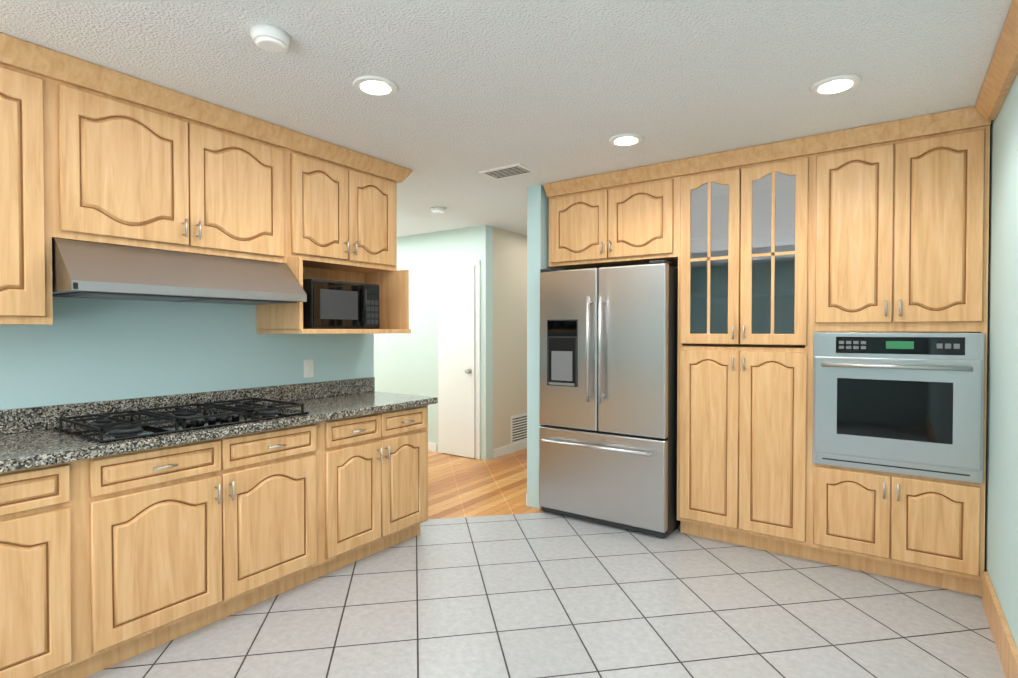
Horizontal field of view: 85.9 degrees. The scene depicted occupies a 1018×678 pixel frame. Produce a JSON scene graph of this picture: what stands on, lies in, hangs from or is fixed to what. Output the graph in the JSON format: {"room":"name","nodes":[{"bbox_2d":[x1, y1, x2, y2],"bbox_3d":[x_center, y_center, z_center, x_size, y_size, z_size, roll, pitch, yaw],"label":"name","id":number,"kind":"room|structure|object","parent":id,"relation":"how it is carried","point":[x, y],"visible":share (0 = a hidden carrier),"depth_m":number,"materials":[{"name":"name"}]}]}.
{"room":"kitchen","nodes":[
{"label":"kitchen","id":0,"kind":"room"},
{"bbox_2d":[0,297,373,409],"bbox_3d":[-2.501,0.096,1.896,0.120,2.440,5.120,1,1,35],"label":"wall","id":1,"kind":"structure","parent":0,"point":[81,350],"depth_m":2.78,"materials":[{"name":"teal paint"}]},
{"bbox_2d":[0,33,59,324],"bbox_3d":[-2.234,-0.587,1.865,0.332,1.066,0.993,1,1,35],"label":"upper cabinet","id":2,"kind":"object","parent":1,"relation":"attached to","point":[29,103],"depth_m":2.11,"materials":[{"name":"brown wood"}]},
{"bbox_2d":[56,53,291,264],"bbox_3d":[-1.650,-0.774,2.693,0.332,0.716,1.037,1,1,35],"label":"upper cabinet","id":3,"kind":"object","parent":1,"relation":"attached to","point":[91,152],"depth_m":2.51,"materials":[{"name":"brown wood"}]},
{"bbox_2d":[52,238,306,304],"bbox_3d":[-1.578,-0.298,2.650,0.499,0.226,1.024,1,1,35],"label":"range hood","id":4,"kind":"object","parent":3,"relation":"attached to","point":[82,269],"visible":0.94,"depth_m":2.43,"materials":[{"name":"silver metal"}]},
{"bbox_2d":[304,359,313,377],"bbox_3d":[-1.284,0.190,3.511,0.010,0.115,0.070,1,1,35],"label":"light switch","id":5,"kind":"object","parent":1,"relation":"attached to","point":[308,368],"visible":1,"depth_m":3.51,"materials":[{"name":"white plastic"}]},
{"bbox_2d":[288,130,403,280],"bbox_3d":[-1.115,-0.785,3.452,0.332,0.716,0.820,1,1,35],"label":"upper cabinet","id":6,"kind":"object","parent":1,"relation":"attached to","point":[344,223],"depth_m":3.33,"materials":[{"name":"brown wood"}]},
{"bbox_2d":[303,278,379,328],"bbox_3d":[-1.088,-0.201,3.325,0.413,0.278,0.490,1,1,35],"label":"microwave","id":7,"kind":"object","parent":6,"relation":"in","point":[331,304],"visible":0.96,"depth_m":3.17,"materials":[{"name":"black plastic"}]},
{"bbox_2d":[374,225,492,459],"bbox_3d":[-1.724,0.024,6.792,3.710,2.440,0.120,1,1,35],"label":"wall","id":8,"kind":"structure","parent":0,"point":[406,363],"depth_m":6.13,"materials":[{"name":"white paint"}]},
{"bbox_2d":[428,442,436,451],"bbox_3d":[-2.041,1.197,6.950,3.030,0.090,0.013,1,1,35],"label":"baseboard","id":9,"kind":"structure","parent":8,"relation":"attached to","point":[431,446],"depth_m":6.11,"materials":[{"name":"white wood"}]},
{"bbox_2d":[438,259,480,459],"bbox_3d":[-0.560,0.213,5.842,0.580,2.090,0.093,1,1,35],"label":"hall door","id":10,"kind":"structure","parent":8,"relation":"in","point":[459,377],"depth_m":5.83,"materials":[{"name":"white wood"}]},
{"bbox_2d":[0,0,1011,236],"bbox_3d":[-1.407,-1.178,3.847,8.000,0.050,10.000,1,1,35],"label":"ceiling","id":11,"kind":"structure","parent":0,"point":[549,91],"depth_m":2.29,"materials":[{"name":"white paint"}]},
{"bbox_2d":[249,24,290,51],"bbox_3d":[-0.882,-1.103,2.023,0.140,0.044,0.140,1,1,35],"label":"smoke detector","id":12,"kind":"object","parent":11,"relation":"attached to","point":[270,38],"visible":1,"depth_m":1.99,"materials":[{"name":"white plastic"}]},
{"bbox_2d":[352,75,397,96],"bbox_3d":[-0.597,-1.126,2.445,0.200,0.012,0.200,1,1,35],"label":"recessed light","id":13,"kind":"object","parent":11,"relation":"in","point":[376,86],"visible":0.98,"depth_m":2.42,"materials":[{"name":"white plastic"}]},
{"bbox_2d":[430,207,445,213],"bbox_3d":[-0.633,-1.145,4.893,0.140,0.044,0.140,1,1,35],"label":"smoke detector","id":14,"kind":"object","parent":11,"relation":"attached to","point":[438,210],"visible":1,"depth_m":4.85,"materials":[{"name":"white plastic"}]},
{"bbox_2d":[479,163,535,179],"bbox_3d":[-0.011,-1.144,3.745,0.340,0.013,0.200,1,1,35],"label":"ceiling vent","id":15,"kind":"object","parent":11,"relation":"in","point":[508,171],"visible":0.98,"depth_m":3.72,"materials":[{"name":"white metal"}]},
{"bbox_2d":[608,133,643,146],"bbox_3d":[0.670,-1.136,3.131,0.200,0.012,0.200,1,1,35],"label":"recessed light","id":16,"kind":"object","parent":11,"relation":"in","point":[626,139],"visible":0.9,"depth_m":3.10,"materials":[{"name":"white plastic"}]},
{"bbox_2d":[810,74,861,95],"bbox_3d":[1.451,-1.126,2.434,0.200,0.012,0.200,1,1,35],"label":"recessed light","id":17,"kind":"object","parent":11,"relation":"in","point":[836,84],"visible":0.92,"depth_m":2.41,"materials":[{"name":"white plastic"}]},
{"bbox_2d":[493,227,526,448],"bbox_3d":[0.507,0.023,6.841,0.120,2.440,2.530,1,1,35],"label":"wall","id":18,"kind":"structure","parent":0,"point":[509,324],"depth_m":6.01,"materials":[{"name":"beige paint"}]},
{"bbox_2d":[493,440,526,457],"bbox_3d":[0.565,1.199,6.823,0.013,0.090,2.520,1,1,35],"label":"baseboard","id":19,"kind":"structure","parent":18,"relation":"attached to","point":[507,449],"depth_m":6.02,"materials":[{"name":"white wood"}]},
{"bbox_2d":[511,413,526,443],"bbox_3d":[0.126,1.008,6.200,0.009,0.310,0.360,1,1,35],"label":"air vent","id":20,"kind":"object","parent":18,"relation":"in","point":[519,428],"visible":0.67,"depth_m":6.17,"materials":[{"name":"white metal"}]},
{"bbox_2d":[84,448,1005,677],"bbox_3d":[-1.407,1.317,3.884,8.000,0.060,10.000,1,1,35],"label":"floor","id":21,"kind":"structure","parent":0,"point":[487,572],"depth_m":2.59,"materials":[{"name":"tile"}]},
{"bbox_2d":[0,459,87,677],"bbox_3d":[-2.132,0.883,1.798,0.603,0.868,1.021,1,1,35],"label":"base cabinet","id":22,"kind":"object","parent":21,"relation":"on","point":[44,509],"depth_m":1.95,"materials":[{"name":"brown wood"}]},
{"bbox_2d":[0,377,437,472],"bbox_3d":[-1.647,0.367,2.451,0.635,0.142,3.205,1,1,35],"label":"countertop","id":23,"kind":"structure","parent":22,"relation":"on","point":[31,437],"depth_m":2.57,"materials":[{"name":"stone"}]},
{"bbox_2d":[54,398,308,442],"bbox_3d":[-1.523,0.368,2.631,0.530,0.052,0.920,1,1,35],"label":"cooktop","id":24,"kind":"object","parent":23,"relation":"in","point":[113,428],"visible":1,"depth_m":2.49,"materials":[{"name":"black metal"}]},
{"bbox_2d":[88,421,327,675],"bbox_3d":[-1.536,0.871,2.644,0.603,0.868,1.051,1,1,35],"label":"base cabinet","id":25,"kind":"object","parent":21,"relation":"on","point":[108,561],"depth_m":2.39,"materials":[{"name":"brown wood"}]},
{"bbox_2d":[328,405,427,572],"bbox_3d":[-0.996,0.859,3.411,0.603,0.868,0.824,1,1,35],"label":"base cabinet","id":26,"kind":"object","parent":21,"relation":"on","point":[378,462],"depth_m":3.21,"materials":[{"name":"brown wood"}]},
{"bbox_2d":[539,260,679,537],"bbox_3d":[0.785,0.382,4.007,0.950,1.783,0.764,1,1,35],"label":"refrigerator","id":27,"kind":"object","parent":21,"relation":"on","point":[608,345],"visible":1,"depth_m":3.69,"materials":[{"name":"grey metal"}]},
{"bbox_2d":[543,106,990,595],"bbox_3d":[1.475,0.072,3.633,2.520,2.437,0.655,1,1,35],"label":"tall cabinet","id":28,"kind":"object","parent":21,"relation":"on","point":[778,254],"visible":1,"depth_m":3.16,"materials":[{"name":"brown wood"}]},
{"bbox_2d":[812,333,984,483],"bbox_3d":[2.174,0.336,3.104,0.740,0.745,0.662,1,1,35],"label":"wall oven","id":29,"kind":"object","parent":28,"relation":"in","point":[907,403],"visible":0.96,"depth_m":2.86,"materials":[{"name":"grey paint"}]},
{"bbox_2d":[527,185,562,508],"bbox_3d":[1.239,0.041,5.641,0.120,2.440,3.650,1,1,35],"label":"wall","id":30,"kind":"structure","parent":0,"point":[537,229],"depth_m":4.15,"materials":[{"name":"teal paint"}]},
{"bbox_2d":[984,73,1017,649],"bbox_3d":[0.852,0.118,0.440,0.120,2.440,6.600,1,1,35],"label":"wall","id":31,"kind":"structure","parent":0,"point":[1001,529],"depth_m":2.35,"materials":[{"name":"teal paint"}]},
{"bbox_2d":[975,0,1017,120],"bbox_3d":[0.579,-1.053,0.205,0.074,0.087,5.930,1,1,35],"label":"crown molding","id":32,"kind":"structure","parent":31,"relation":"attached to","point":[1001,73],"depth_m":2.18,"materials":[{"name":"brown wood"}]},
{"bbox_2d":[982,571,1017,677],"bbox_3d":[0.619,1.261,0.248,0.019,0.160,5.990,1,1,35],"label":"baseboard","id":33,"kind":"structure","parent":31,"relation":"attached to","point":[1006,647],"depth_m":2.26,"materials":[{"name":"brown wood"}]}
]}

